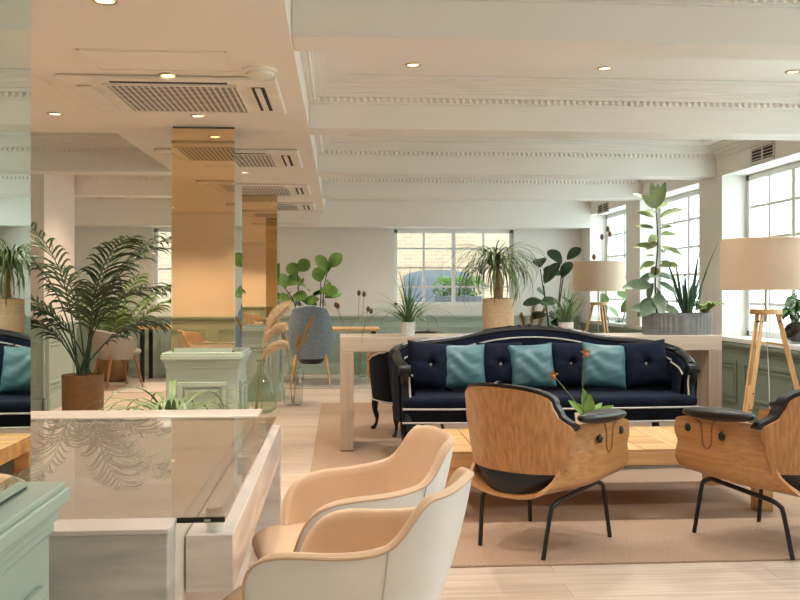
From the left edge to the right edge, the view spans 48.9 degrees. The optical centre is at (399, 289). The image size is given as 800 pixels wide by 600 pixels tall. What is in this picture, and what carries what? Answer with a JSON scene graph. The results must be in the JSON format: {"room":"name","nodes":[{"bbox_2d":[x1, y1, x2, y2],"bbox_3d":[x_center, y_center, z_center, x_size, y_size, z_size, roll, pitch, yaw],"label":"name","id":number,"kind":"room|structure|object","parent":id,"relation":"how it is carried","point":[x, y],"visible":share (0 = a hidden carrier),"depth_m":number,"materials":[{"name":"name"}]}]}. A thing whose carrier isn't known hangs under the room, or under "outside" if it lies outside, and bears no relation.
{"room":"salon","nodes":[
{"label":"salon","id":0,"kind":"room"},
{"bbox_2d":[31,174,74,323],"bbox_3d":[-4.282,-0.080,9.556,1.156,2.660,1.050,0,0,-4],"label":"column","id":1,"kind":"object","parent":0,"point":[52,195],"depth_m":9.31,"materials":[{"name":"beige paint"}]},
{"bbox_2d":[31,320,78,410],"bbox_3d":[-4.219,0.801,9.529,1.159,0.903,1.113,0,0,-4],"label":"trim","id":2,"kind":"structure","parent":1,"relation":"attached to","point":[50,359],"depth_m":9.05,"materials":[{"name":"green paint"}]},
{"bbox_2d":[61,372,103,410],"bbox_3d":[-2.678,0.980,7.435,0.340,0.540,0.340,0,0,-4],"label":"planter","id":3,"kind":"object","parent":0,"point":[80,390],"depth_m":7.30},
{"bbox_2d":[31,0,324,212],"bbox_3d":[-2.603,-1.254,5.759,3.990,0.309,13.354,0,0,-4],"label":"ceiling","id":4,"kind":"structure","parent":0,"point":[251,32],"depth_m":4.22,"materials":[{"name":"beige paint"}]},
{"bbox_2d":[76,49,236,72],"bbox_3d":[-1.150,-1.098,4.222,0.680,0.004,0.380,0,0,-4],"label":"access panel","id":5,"kind":"object","parent":4,"relation":"attached to","point":[108,59],"visible":1,"depth_m":4.21,"materials":[{"name":"beige paint"}]},
{"bbox_2d":[55,74,286,114],"bbox_3d":[-1.223,-1.081,4.928,1.120,0.038,0.860,0,0,-4],"label":"air conditioner","id":6,"kind":"object","parent":4,"relation":"attached to","point":[106,93],"visible":1,"depth_m":4.78,"materials":[{"name":"beige plastic"}]},
{"bbox_2d":[109,81,227,84],"bbox_3d":[-1.197,-1.075,4.552,0.600,0.010,0.035,0,0,-4],"label":"outlet","id":7,"kind":"object","parent":6,"relation":"attached to","point":[110,82],"depth_m":4.56,"materials":[{"name":"metal"}]},
{"bbox_2d":[101,83,250,112],"bbox_3d":[-1.223,-1.071,4.928,0.700,0.017,0.690,0,0,-4],"label":"grille","id":8,"kind":"object","parent":6,"relation":"attached to","point":[135,97],"depth_m":4.87,"materials":[{"name":"beige plastic"}]},
{"bbox_2d":[251,87,272,110],"bbox_3d":[-0.774,-1.075,4.959,0.070,0.010,0.600,0,0,-4],"label":"outlet","id":9,"kind":"object","parent":6,"relation":"attached to","point":[262,98],"depth_m":4.92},
{"bbox_2d":[153,148,302,167],"bbox_3d":[-1.383,-1.081,7.273,1.120,0.038,0.860,0,0,-4],"label":"air conditioner","id":10,"kind":"object","parent":4,"relation":"attached to","point":[263,158],"visible":0.62,"depth_m":7.11,"materials":[{"name":"beige plastic"}]},
{"bbox_2d":[242,154,277,167],"bbox_3d":[-1.383,-1.071,7.273,0.700,0.017,0.690,0,0,-4],"label":"grille","id":11,"kind":"object","parent":10,"relation":"attached to","point":[248,160],"depth_m":7.24,"materials":[{"name":"beige plastic"}]},
{"bbox_2d":[243,66,276,80],"bbox_3d":[-0.700,-1.078,4.400,0.170,0.044,0.170,0,0,-4],"label":"smoke detector","id":12,"kind":"object","parent":4,"relation":"attached to","point":[261,73],"visible":1,"depth_m":4.35,"materials":[{"name":"beige plastic"}]},
{"bbox_2d":[242,184,310,194],"bbox_3d":[-1.536,-1.081,9.518,1.120,0.038,0.860,0,0,-4],"label":"air conditioner","id":13,"kind":"object","parent":4,"relation":"attached to","point":[247,189],"visible":0.59,"depth_m":9.33,"materials":[{"name":"beige plastic"}]},
{"bbox_2d":[242,187,291,194],"bbox_3d":[-1.536,-1.071,9.518,0.700,0.017,0.690,0,0,-4],"label":"grille","id":14,"kind":"object","parent":13,"relation":"attached to","point":[245,190],"depth_m":9.49,"materials":[{"name":"beige plastic"}]},
{"bbox_2d":[280,202,315,210],"bbox_3d":[-1.665,-1.081,11.413,1.120,0.038,0.860,0,0,-4],"label":"air conditioner","id":15,"kind":"object","parent":4,"relation":"attached to","point":[286,206],"visible":0.5,"depth_m":11.23,"materials":[{"name":"beige plastic"}]},
{"bbox_2d":[75,227,581,329],"bbox_3d":[-1.026,-0.080,13.211,8.150,2.660,0.300,0,0,-4],"label":"wall","id":16,"kind":"structure","parent":0,"point":[367,264],"depth_m":13.08,"materials":[{"name":"white paint"}]},
{"bbox_2d":[154,228,170,309],"bbox_3d":[-3.249,-0.308,13.004,0.756,1.211,0.070,0,0,-4],"label":"window","id":17,"kind":"structure","parent":16,"relation":"in","point":[156,230],"depth_m":12.95,"materials":[{"name":"white paint"}]},
{"bbox_2d":[75,315,579,375],"bbox_3d":[-1.163,0.817,13.023,7.750,0.873,0.063,0,0,-4],"label":"wainscoting","id":18,"kind":"structure","parent":16,"relation":"attached to","point":[445,324],"depth_m":13.03,"materials":[{"name":"green paint"}]},
{"bbox_2d":[394,229,512,305],"bbox_3d":[0.807,-0.336,13.281,1.816,1.157,0.070,0,0,-4],"label":"window","id":19,"kind":"structure","parent":16,"relation":"in","point":[453,286],"depth_m":13.25,"materials":[{"name":"white paint"}]},
{"bbox_2d":[44,52,799,139],"bbox_3d":[-0.505,-1.485,6.305,8.250,0.150,14.150,0,0,-4],"label":"ceiling","id":20,"kind":"structure","parent":0,"point":[360,63],"depth_m":5.60,"materials":[{"name":"white paint"}]},
{"bbox_2d":[31,132,145,153],"bbox_3d":[-3.371,-1.339,7.102,2.636,0.140,2.026,0,0,-4],"label":"trim","id":21,"kind":"structure","parent":20,"relation":"attached to","point":[41,142],"depth_m":8.07,"materials":[{"name":"white paint"}]},
{"bbox_2d":[31,152,170,174],"bbox_3d":[-3.449,-1.254,8.239,2.639,0.309,0.250,0,0,-4],"label":"ceiling beam","id":22,"kind":"structure","parent":20,"relation":"attached to","point":[41,163],"depth_m":8.16,"materials":[{"name":"white paint"}]},
{"bbox_2d":[75,180,170,197],"bbox_3d":[-3.591,-1.254,10.325,2.639,0.309,0.250,0,0,-4],"label":"ceiling beam","id":23,"kind":"structure","parent":20,"relation":"attached to","point":[83,188],"depth_m":10.23,"materials":[{"name":"white paint"}]},
{"bbox_2d":[75,175,170,180],"bbox_3d":[-3.520,-1.339,9.282,2.636,0.140,1.836,0,0,-4],"label":"trim","id":24,"kind":"structure","parent":20,"relation":"attached to","point":[77,177],"depth_m":10.19,"materials":[{"name":"white paint"}]},
{"bbox_2d":[75,197,170,199],"bbox_3d":[-3.665,-1.339,11.412,2.636,0.140,1.926,0,0,-4],"label":"trim","id":25,"kind":"structure","parent":20,"relation":"attached to","point":[94,198],"depth_m":12.34,"materials":[{"name":"white paint"}]},
{"bbox_2d":[75,199,590,228],"bbox_3d":[-1.143,-1.159,12.727,7.850,0.499,0.350,0,0,-4],"label":"ceiling beam","id":26,"kind":"structure","parent":20,"relation":"attached to","point":[88,212],"depth_m":12.64,"materials":[{"name":"white paint"}]},
{"bbox_2d":[322,182,641,200],"bbox_3d":[0.999,-1.254,10.638,3.859,0.309,0.250,0,0,-4],"label":"ceiling beam","id":27,"kind":"structure","parent":20,"relation":"attached to","point":[408,191],"depth_m":10.53,"materials":[{"name":"white paint"}]},
{"bbox_2d":[318,155,715,179],"bbox_3d":[1.141,-1.254,8.553,3.859,0.309,0.250,0,0,-4],"label":"ceiling beam","id":28,"kind":"structure","parent":20,"relation":"attached to","point":[328,166],"depth_m":8.45,"materials":[{"name":"white paint"}]},
{"bbox_2d":[292,0,799,59],"bbox_3d":[1.448,-1.254,4.063,3.859,0.309,0.250,0,0,-4],"label":"ceiling beam","id":29,"kind":"structure","parent":20,"relation":"attached to","point":[371,26],"depth_m":3.91,"materials":[{"name":"white paint"}]},
{"bbox_2d":[309,104,799,140],"bbox_3d":[1.298,-1.254,6.248,3.859,0.309,0.250,0,0,-4],"label":"ceiling beam","id":30,"kind":"structure","parent":20,"relation":"attached to","point":[324,119],"depth_m":6.13,"materials":[{"name":"white paint"}]},
{"bbox_2d":[50,374,799,599],"bbox_3d":[-0.532,1.300,6.329,8.200,0.100,14.200,0,0,-4],"label":"floor","id":31,"kind":"structure","parent":0,"point":[745,580],"depth_m":3.85,"materials":[{"name":"brown wood"}]},
{"bbox_2d":[0,0,69,599],"bbox_3d":[-0.986,0.075,1.640,0.554,2.349,0.574,0,0,-4],"label":"column","id":32,"kind":"structure","parent":31,"relation":"on","point":[29,510],"depth_m":1.78,"materials":[{"name":"green paint"}]},
{"bbox_2d":[0,0,30,501],"bbox_3d":[-0.772,-0.338,1.655,0.008,1.496,0.420,0,0,-4],"label":"mirror","id":33,"kind":"object","parent":32,"relation":"on","point":[15,15],"depth_m":1.78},
{"bbox_2d":[31,222,170,410],"bbox_3d":[-2.737,0.316,7.448,1.815,1.868,1.538,0,0,-4],"label":"potted palm","id":34,"kind":"object","parent":31,"relation":"on","point":[82,388],"visible":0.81,"depth_m":7.34,"materials":[{"name":"green plant"}]},
{"bbox_2d":[86,328,143,389],"bbox_3d":[-3.666,0.856,11.245,0.659,0.775,0.598,0,0,-42],"label":"shell chair","id":35,"kind":"object","parent":31,"relation":"on","point":[124,350],"visible":0.85,"depth_m":11.04,"materials":[{"name":"grey fabric"}]},
{"bbox_2d":[75,273,170,381],"bbox_3d":[-3.869,0.501,12.055,1.899,1.477,1.495,0,0,-4],"label":"potted palm","id":36,"kind":"object","parent":31,"relation":"on","point":[117,371],"visible":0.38,"depth_m":11.96,"materials":[{"name":"green plant"}]},
{"bbox_2d":[96,359,128,381],"bbox_3d":[-3.947,1.090,12.059,0.440,0.300,0.440,0,0,-4],"label":"basket","id":37,"kind":"object","parent":36,"relation":"on","point":[117,371],"depth_m":11.88,"materials":[{"name":"brown wicker"}]},
{"bbox_2d":[112,378,165,392],"bbox_3d":[-3.251,1.245,11.556,0.615,0.010,1.700,0,0,-4],"label":"rug","id":38,"kind":"object","parent":31,"relation":"on","point":[152,385],"visible":0.64,"depth_m":11.31,"materials":[{"name":"fabric"}]},
{"bbox_2d":[138,325,170,382],"bbox_3d":[-3.111,0.870,12.117,0.900,0.760,0.700,0,0,-4],"label":"dining table","id":39,"kind":"object","parent":31,"relation":"on","point":[142,339],"visible":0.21,"depth_m":11.84,"materials":[{"name":"brown wood"}]},
{"bbox_2d":[31,409,280,599],"bbox_3d":[-1.128,0.912,3.181,1.246,0.676,2.186,0,0,-4],"label":"table","id":40,"kind":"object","parent":31,"relation":"on","point":[162,504],"depth_m":2.72,"materials":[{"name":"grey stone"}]},
{"bbox_2d":[85,380,259,420],"bbox_3d":[-1.254,0.875,4.811,0.914,0.749,0.976,0,0,8],"label":"potted plant","id":41,"kind":"object","parent":31,"relation":"on","point":[174,403],"visible":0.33,"depth_m":4.84,"materials":[{"name":"green plant"}]},
{"bbox_2d":[160,127,250,409],"bbox_3d":[-1.340,0.075,6.141,0.543,2.349,0.574,0,0,-4],"label":"column","id":42,"kind":"structure","parent":31,"relation":"on","point":[207,352],"depth_m":5.92,"materials":[{"name":"paint"}]},
{"bbox_2d":[171,128,171,350],"bbox_3d":[-1.548,-0.338,6.127,0.008,1.496,0.420,0,0,-4],"label":"mirror","id":43,"kind":"object","parent":42,"relation":"on","point":[171,128],"depth_m":5.92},
{"bbox_2d":[172,128,233,350],"bbox_3d":[-1.326,-0.338,5.928,0.409,1.496,0.008,0,0,-4],"label":"mirror","id":44,"kind":"object","parent":42,"relation":"on","point":[202,158],"depth_m":5.92,"materials":[{"name":"mirror"}]},
{"bbox_2d":[234,129,241,350],"bbox_3d":[-1.132,-0.338,6.155,0.008,1.496,0.420,0,0,-4],"label":"mirror","id":45,"kind":"object","parent":42,"relation":"on","point":[237,139],"depth_m":6.08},
{"bbox_2d":[242,195,284,401],"bbox_3d":[-1.613,0.075,10.132,0.543,2.349,0.574,0,0,-4],"label":"column","id":46,"kind":"structure","parent":31,"relation":"on","point":[260,213],"depth_m":9.91,"materials":[{"name":"gold paint"}]},
{"bbox_2d":[242,195,276,324],"bbox_3d":[-1.598,-0.338,9.918,0.409,1.496,0.008,0,0,-4],"label":"mirror","id":47,"kind":"object","parent":46,"relation":"on","point":[259,212],"depth_m":9.91,"materials":[{"name":"mirror"}]},
{"bbox_2d":[277,195,279,321],"bbox_3d":[-1.404,-0.338,10.146,0.008,1.496,0.420,0,0,-4],"label":"mirror","id":48,"kind":"object","parent":46,"relation":"on","point":[278,198],"depth_m":10.14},
{"bbox_2d":[282,375,370,388],"bbox_3d":[-1.109,1.245,11.936,1.396,0.010,1.600,0,0,-4],"label":"rug","id":49,"kind":"object","parent":31,"relation":"on","point":[309,382],"visible":0.5,"depth_m":11.80,"materials":[{"name":"fabric"}]},
{"bbox_2d":[286,305,335,387],"bbox_3d":[-1.147,0.716,11.317,0.646,1.055,0.765,0,0,-4],"label":"shell chair","id":50,"kind":"object","parent":49,"relation":"on","point":[318,345],"visible":0.92,"depth_m":11.09,"materials":[{"name":"grey fabric"}]},
{"bbox_2d":[284,326,379,333],"bbox_3d":[-1.212,0.877,11.820,1.862,0.745,0.650,0,0,-4],"label":"dining table","id":51,"kind":"object","parent":31,"relation":"on","point":[373,329],"visible":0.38,"depth_m":11.55,"materials":[{"name":"brown wood"}]},
{"bbox_2d":[280,259,316,307],"bbox_3d":[-1.392,0.039,11.926,0.465,0.931,0.549,0,0,20],"label":"fiddle leaf fig","id":52,"kind":"object","parent":51,"relation":"on","point":[303,265],"visible":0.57,"depth_m":11.89,"materials":[{"name":"green plant"}]},
{"bbox_2d":[305,253,342,306],"bbox_3d":[-1.035,-0.001,11.956,0.534,1.011,0.430,0,0,28],"label":"fiddle leaf fig","id":53,"kind":"object","parent":51,"relation":"on","point":[323,267],"visible":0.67,"depth_m":11.89,"materials":[{"name":"green plant"}]},
{"bbox_2d":[222,467,473,599],"bbox_3d":[-0.150,0.875,2.495,0.702,0.731,0.517,0,0,17],"label":"tub chair","id":54,"kind":"object","parent":31,"relation":"on","point":[354,553],"visible":1,"depth_m":2.27,"materials":[{"name":"beige leather"}]},
{"bbox_2d":[252,425,455,559],"bbox_3d":[-0.166,0.875,3.127,0.702,0.731,0.517,0,0,-15],"label":"tub chair","id":55,"kind":"object","parent":31,"relation":"on","point":[419,467],"visible":0.55,"depth_m":3.28,"materials":[{"name":"beige leather"}]},
{"bbox_2d":[311,403,799,567],"bbox_3d":[1.133,1.244,6.898,3.600,0.012,5.748,0,0,-4],"label":"rug","id":56,"kind":"object","parent":31,"relation":"on","point":[652,508],"visible":0.36,"depth_m":4.73,"materials":[{"name":"beige fabric"}]},
{"bbox_2d":[366,330,442,408],"bbox_3d":[0.122,0.831,9.054,0.716,0.819,0.755,0,0,32],"label":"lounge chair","id":57,"kind":"object","parent":56,"relation":"on","point":[423,331],"visible":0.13,"depth_m":9.18,"materials":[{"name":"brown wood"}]},
{"bbox_2d":[368,352,444,436],"bbox_3d":[0.097,0.836,7.684,0.681,0.829,0.732,0,0,-24],"label":"armchair","id":58,"kind":"object","parent":56,"relation":"on","point":[378,362],"visible":0.27,"depth_m":7.52,"materials":[{"name":"fabric"}]},
{"bbox_2d":[340,333,721,450],"bbox_3d":[1.024,0.799,7.097,3.010,0.877,0.500,0,0,-4],"label":"console table","id":59,"kind":"object","parent":56,"relation":"on","point":[706,350],"visible":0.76,"depth_m":6.92,"materials":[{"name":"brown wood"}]},
{"bbox_2d":[348,266,459,343],"bbox_3d":[0.037,0.114,6.928,0.891,0.627,0.786,0,0,-4],"label":"potted plant","id":60,"kind":"object","parent":59,"relation":"on","point":[407,324],"visible":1,"depth_m":6.89,"materials":[{"name":"green plant"}]},
{"bbox_2d":[437,240,552,329],"bbox_3d":[0.749,-0.015,7.060,0.913,0.753,0.868,0,0,25],"label":"palm","id":61,"kind":"object","parent":59,"relation":"on","point":[497,311],"visible":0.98,"depth_m":6.98,"materials":[{"name":"green plant"}]},
{"bbox_2d":[526,283,593,328],"bbox_3d":[1.352,0.144,7.098,0.523,0.433,0.630,0,0,-15],"label":"potted plant","id":62,"kind":"object","parent":59,"relation":"on","point":[564,316],"visible":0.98,"depth_m":7.09,"materials":[{"name":"green plant"}]},
{"bbox_2d":[642,312,712,334],"bbox_3d":[2.260,0.273,7.181,0.571,0.175,0.290,0,0,-4],"label":"trough","id":63,"kind":"object","parent":59,"relation":"on","point":[667,323],"visible":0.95,"depth_m":7.05,"materials":[{"name":"grey metal"}]},
{"bbox_2d":[622,182,682,316],"bbox_3d":[2.054,-0.259,7.171,0.505,1.242,0.404,0,0,-4],"label":"rubber plant","id":64,"kind":"object","parent":63,"relation":"in","point":[647,306],"visible":0.99,"depth_m":7.15,"materials":[{"name":"green plant"}]},
{"bbox_2d":[665,242,718,312],"bbox_3d":[2.379,-0.102,7.138,0.462,0.603,0.338,0,0,-4],"label":"snake plant","id":65,"kind":"object","parent":63,"relation":"in","point":[682,303],"visible":0.95,"depth_m":7.10,"materials":[{"name":"green plant"}]},
{"bbox_2d":[687,301,724,312],"bbox_3d":[2.483,0.148,7.160,0.301,0.112,0.266,0,0,-20],"label":"fern","id":66,"kind":"object","parent":63,"relation":"on","point":[708,305],"visible":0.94,"depth_m":7.13,"materials":[{"name":"plant"}]},
{"bbox_2d":[519,305,546,324],"bbox_3d":[1.405,0.659,9.318,0.378,1.158,0.157,0,0,-4],"label":"pampas grass","id":67,"kind":"object","parent":56,"relation":"on","point":[521,314],"depth_m":9.31,"materials":[{"name":"plant"}]},
{"bbox_2d":[387,324,699,468],"bbox_3d":[1.017,0.752,6.353,2.212,0.988,0.843,0,0,-4],"label":"sofa","id":68,"kind":"object","parent":56,"relation":"on","point":[412,405],"visible":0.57,"depth_m":6.14,"materials":[{"name":"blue fabric"}]},
{"bbox_2d":[407,340,453,390],"bbox_3d":[0.217,0.545,6.359,0.385,0.370,0.203,0,0,-11],"label":"velvet cushion","id":69,"kind":"object","parent":68,"relation":"on","point":[427,361],"visible":0.88,"depth_m":6.29,"materials":[{"name":"blue fabric"}]},
{"bbox_2d":[446,344,485,387],"bbox_3d":[0.456,0.555,6.377,0.332,0.320,0.201,0,0,-4],"label":"cushion","id":70,"kind":"object","parent":68,"relation":"on","point":[465,363],"visible":0.91,"depth_m":6.30,"materials":[{"name":"fabric"}]},
{"bbox_2d":[476,342,521,383],"bbox_3d":[0.735,0.550,6.465,0.342,0.329,0.201,0,0,-4],"label":"velvet cushion","id":71,"kind":"object","parent":68,"relation":"on","point":[497,357],"visible":0.66,"depth_m":6.39,"materials":[{"name":"blue fabric"}]},
{"bbox_2d":[507,343,556,387],"bbox_3d":[0.962,0.555,6.410,0.349,0.335,0.203,0,0,-4],"label":"cushion","id":72,"kind":"object","parent":68,"relation":"on","point":[531,364],"visible":0.95,"depth_m":6.34,"materials":[{"name":"fabric"}]},
{"bbox_2d":[402,387,696,408],"bbox_3d":[1.020,0.766,6.309,2.053,0.075,0.690,0,0,-4],"label":"seat cushion","id":73,"kind":"object","parent":68,"relation":"on","point":[641,397],"depth_m":6.05,"materials":[{"name":"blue fabric"}]},
{"bbox_2d":[546,342,593,386],"bbox_3d":[1.256,0.550,6.500,0.342,0.329,0.200,0,0,-4],"label":"velvet cushion","id":74,"kind":"object","parent":68,"relation":"on","point":[567,358],"visible":0.75,"depth_m":6.43,"materials":[{"name":"blue fabric"}]},
{"bbox_2d":[582,342,626,389],"bbox_3d":[1.494,0.555,6.448,0.358,0.344,0.201,0,0,-4],"label":"cushion","id":75,"kind":"object","parent":68,"relation":"on","point":[605,364],"visible":0.96,"depth_m":6.38,"materials":[{"name":"fabric"}]},
{"bbox_2d":[617,339,670,389],"bbox_3d":[1.801,0.545,6.467,0.385,0.370,0.202,0,0,2],"label":"velvet cushion","id":76,"kind":"object","parent":68,"relation":"on","point":[646,364],"visible":0.94,"depth_m":6.40,"materials":[{"name":"blue fabric"}]},
{"bbox_2d":[465,381,628,560],"bbox_3d":[0.671,0.831,4.324,0.716,0.819,0.755,0,0,40],"label":"lounge chair","id":77,"kind":"object","parent":56,"relation":"on","point":[524,445],"visible":1,"depth_m":4.08,"materials":[{"name":"brown wood"}]},
{"bbox_2d":[523,247,581,326],"bbox_3d":[1.555,0.396,9.083,0.550,1.684,0.571,0,0,-26],"label":"potted plant","id":78,"kind":"object","parent":56,"relation":"on","point":[555,255],"visible":0.33,"depth_m":8.99,"materials":[{"name":"green plant"}]},
{"bbox_2d":[443,426,772,510],"bbox_3d":[1.136,1.059,5.240,1.868,0.358,0.792,0,0,-4],"label":"coffee table","id":79,"kind":"object","parent":56,"relation":"on","point":[646,445],"visible":0.2,"depth_m":4.92,"materials":[{"name":"brown wood"}]},
{"bbox_2d":[548,348,613,423],"bbox_3d":[1.083,0.611,5.270,0.410,0.538,0.181,0,0,-4],"label":"orchid","id":80,"kind":"object","parent":79,"relation":"on","point":[587,402],"visible":0.62,"depth_m":5.25,"materials":[{"name":"plant"}]},
{"bbox_2d":[674,389,799,560],"bbox_3d":[1.853,0.831,4.318,0.716,0.819,0.755,0,0,-27],"label":"lounge chair","id":81,"kind":"object","parent":56,"relation":"on","point":[764,454],"visible":1,"depth_m":4.16,"materials":[{"name":"brown wood"}]},
{"bbox_2d":[719,237,799,422],"bbox_3d":[2.550,0.445,6.080,0.648,1.592,0.610,0,0,22],"label":"floor lamp","id":82,"kind":"object","parent":56,"relation":"on","point":[749,263],"visible":0.91,"depth_m":5.89,"materials":[{"name":"fabric"}]},
{"bbox_2d":[573,261,624,332],"bbox_3d":[2.383,0.457,10.502,0.610,1.592,0.648,0,0,40],"label":"floor lamp","id":83,"kind":"object","parent":31,"relation":"on","point":[598,276],"visible":0.81,"depth_m":10.25,"materials":[{"name":"fabric"}]},
{"bbox_2d":[600,289,625,332],"bbox_3d":[2.904,0.607,11.839,0.490,1.286,0.521,0,0,18],"label":"potted plant","id":84,"kind":"object","parent":31,"relation":"on","point":[603,297],"visible":0.14,"depth_m":11.87,"materials":[{"name":"green plant"}]},
{"bbox_3d":[-1.156,1.035,9.566,0.234,0.430,0.220,0,0,-4],"label":"glass vase","id":85,"kind":"object","parent":31,"relation":"on","visible":0},
{"bbox_2d":[278,314,313,401],"bbox_3d":[-1.132,0.746,9.570,0.422,0.968,0.117,0,0,1],"label":"pampas grass","id":86,"kind":"object","parent":85,"relation":"in","point":[309,324],"depth_m":9.57,"materials":[{"name":"plant"}]},
{"bbox_3d":[-1.424,0.982,9.016,0.330,0.536,0.330,0,0,-4],"label":"glass vase","id":87,"kind":"object","parent":31,"relation":"on","visible":0},
{"bbox_2d":[255,298,291,408],"bbox_3d":[-1.294,0.657,9.054,0.393,1.147,0.228,0,0,-4],"label":"pampas grass","id":88,"kind":"object","parent":87,"relation":"in","point":[277,311],"depth_m":9.02,"materials":[{"name":"plant"}]},
{"bbox_3d":[2.795,0.950,12.118,0.180,0.600,0.180,0,0,-4],"label":"glass vase","id":89,"kind":"object","parent":31,"relation":"on","visible":0},
{"bbox_2d":[592,226,611,331],"bbox_3d":[2.781,0.174,12.117,0.296,2.112,0.063,0,0,-4],"label":"dried teasels","id":90,"kind":"object","parent":89,"relation":"in","point":[607,227],"visible":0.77,"depth_m":12.11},
{"bbox_3d":[-0.606,1.010,12.688,0.410,0.480,0.410,0,0,-4],"label":"glass vase","id":91,"kind":"object","parent":31,"relation":"on","visible":0},
{"bbox_2d":[334,290,372,374],"bbox_3d":[-0.671,0.616,12.687,0.582,1.229,0.190,0,0,0],"label":"dried teasels","id":92,"kind":"object","parent":91,"relation":"in","point":[337,306],"visible":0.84,"depth_m":12.67,"materials":[{"name":"plant"}]},
{"bbox_2d":[482,299,513,329],"bbox_3d":[0.788,0.216,7.080,0.255,0.290,0.255,0,0,-4],"label":"basket","id":93,"kind":"object","parent":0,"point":[495,312],"depth_m":6.97,"materials":[{"name":"wicker"}]},
{"bbox_2d":[582,140,799,335],"bbox_3d":[3.391,-0.080,6.571,0.360,2.660,14.150,0,0,-4],"label":"wall","id":94,"kind":"structure","parent":0,"point":[722,198],"depth_m":8.74,"materials":[{"name":"white paint"}]},
{"bbox_2d":[325,199,594,202],"bbox_3d":[0.925,-1.339,11.725,3.856,0.140,1.926,0,0,-4],"label":"trim","id":95,"kind":"structure","parent":94,"relation":"attached to","point":[386,200],"depth_m":12.65,"materials":[{"name":"white paint"}]},
{"bbox_2d":[322,177,655,184],"bbox_3d":[1.070,-1.339,9.595,3.856,0.140,1.836,0,0,-4],"label":"trim","id":96,"kind":"structure","parent":94,"relation":"attached to","point":[324,179],"depth_m":10.47,"materials":[{"name":"white paint"}]},
{"bbox_2d":[315,135,770,159],"bbox_3d":[1.219,-1.339,7.400,3.856,0.140,2.056,0,0,-4],"label":"ceiling beam","id":97,"kind":"structure","parent":94,"relation":"attached to","point":[328,145],"depth_m":8.30,"materials":[{"name":"white paint"}]},
{"bbox_2d":[301,51,799,110],"bbox_3d":[1.373,-1.339,5.155,3.856,0.140,1.936,0,0,-4],"label":"ceiling beam","id":98,"kind":"structure","parent":94,"relation":"attached to","point":[328,80],"depth_m":5.99,"materials":[{"name":"white paint"}]},
{"bbox_2d":[606,210,625,321],"bbox_3d":[3.110,-0.328,12.086,0.070,1.540,1.631,0,0,-4],"label":"window","id":99,"kind":"structure","parent":94,"relation":"in","point":[616,215],"depth_m":12.48,"materials":[{"name":"white paint"}]},
{"bbox_2d":[464,0,799,7],"bbox_3d":[1.522,-1.339,2.965,3.856,0.140,1.946,0,0,-4],"label":"trim","id":100,"kind":"structure","parent":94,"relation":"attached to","point":[732,3],"depth_m":3.91,"materials":[{"name":"white paint"}]},
{"bbox_2d":[659,189,698,311],"bbox_3d":[3.261,-0.328,9.868,0.070,1.540,1.774,0,0,-4],"label":"window","id":101,"kind":"structure","parent":94,"relation":"in","point":[689,195],"depth_m":10.29,"materials":[{"name":"white paint"}]},
{"bbox_2d":[579,322,799,423],"bbox_3d":[3.193,0.869,6.407,0.063,0.768,13.750,0,0,-4],"label":"trim","id":102,"kind":"structure","parent":94,"relation":"attached to","point":[735,356],"depth_m":7.76,"materials":[{"name":"green paint"}]},
{"bbox_2d":[722,336,799,350],"bbox_3d":[3.240,0.459,7.577,0.295,0.042,1.800,0,0,-4],"label":"windowsill","id":103,"kind":"structure","parent":94,"relation":"attached to","point":[737,339],"depth_m":7.79,"materials":[{"name":"white paint"}]},
{"bbox_2d":[783,316,799,343],"bbox_3d":[3.252,0.321,7.205,0.250,0.235,0.250,0,0,-4],"label":"vase","id":104,"kind":"object","parent":103,"relation":"on","point":[792,330],"visible":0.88,"depth_m":7.15,"materials":[{"name":"ceramic"}]},
{"bbox_2d":[773,293,799,321],"bbox_3d":[3.193,0.150,7.198,0.257,0.248,0.426,0,0,-4],"label":"potted plant","id":105,"kind":"object","parent":104,"relation":"in","point":[788,302],"visible":0.93,"depth_m":7.20,"materials":[{"name":"green plant"}]},
{"bbox_2d":[750,141,774,164],"bbox_3d":[3.133,-1.185,7.611,0.014,0.140,0.420,0,0,-4],"label":"air vent","id":106,"kind":"object","parent":94,"relation":"in","point":[766,151],"visible":1,"depth_m":7.60,"materials":[{"name":"beige plastic"}]},
{"bbox_2d":[746,161,799,339],"bbox_3d":[3.417,-0.328,7.589,0.070,1.540,1.726,0,0,-4],"label":"window","id":107,"kind":"structure","parent":94,"relation":"in","point":[751,206],"depth_m":8.00,"materials":[{"name":"white paint"}]},
{"label":"outside","id":108,"kind":"structure","parent":0,"visible":0},
{"bbox_3d":[-3.280,1.475,15.768,13.600,0.150,5.090,0,0,-4],"label":"floor","id":109,"kind":"structure","parent":108,"visible":0},
{"bbox_2d":[435,296,481,301],"bbox_3d":[1.094,0.756,16.312,0.859,1.289,0.500,0,0,-4],"label":"planter box","id":110,"kind":"object","parent":109,"relation":"on","point":[438,298],"visible":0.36,"depth_m":16.06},
{"bbox_2d":[432,275,450,295],"bbox_3d":[0.808,-0.061,16.292,0.474,0.436,0.445,0,0,-4],"label":"bush","id":111,"kind":"object","parent":110,"relation":"in","point":[447,279],"visible":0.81,"depth_m":16.25,"materials":[{"name":"green plant"}]},
{"bbox_2d":[462,276,486,295],"bbox_3d":[1.383,-0.057,16.335,0.476,0.438,0.477,0,0,-4],"label":"bush","id":112,"kind":"object","parent":110,"relation":"in","point":[473,281],"visible":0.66,"depth_m":16.26,"materials":[{"name":"green plant"}]},
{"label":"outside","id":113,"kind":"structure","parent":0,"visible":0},
{"bbox_2d":[159,232,508,305],"bbox_3d":[-3.464,-2.100,18.457,13.600,7.300,0.300,0,0,-4],"label":"wall","id":114,"kind":"structure","parent":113,"point":[405,257],"depth_m":18.59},
{"bbox_2d":[404,270,471,301],"bbox_3d":[0.808,0.489,18.559,1.445,1.823,0.073,0,0,-4],"label":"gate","id":115,"kind":"object","parent":114,"relation":"attached to","point":[430,275],"visible":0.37,"depth_m":18.52,"materials":[{"name":"metal"}]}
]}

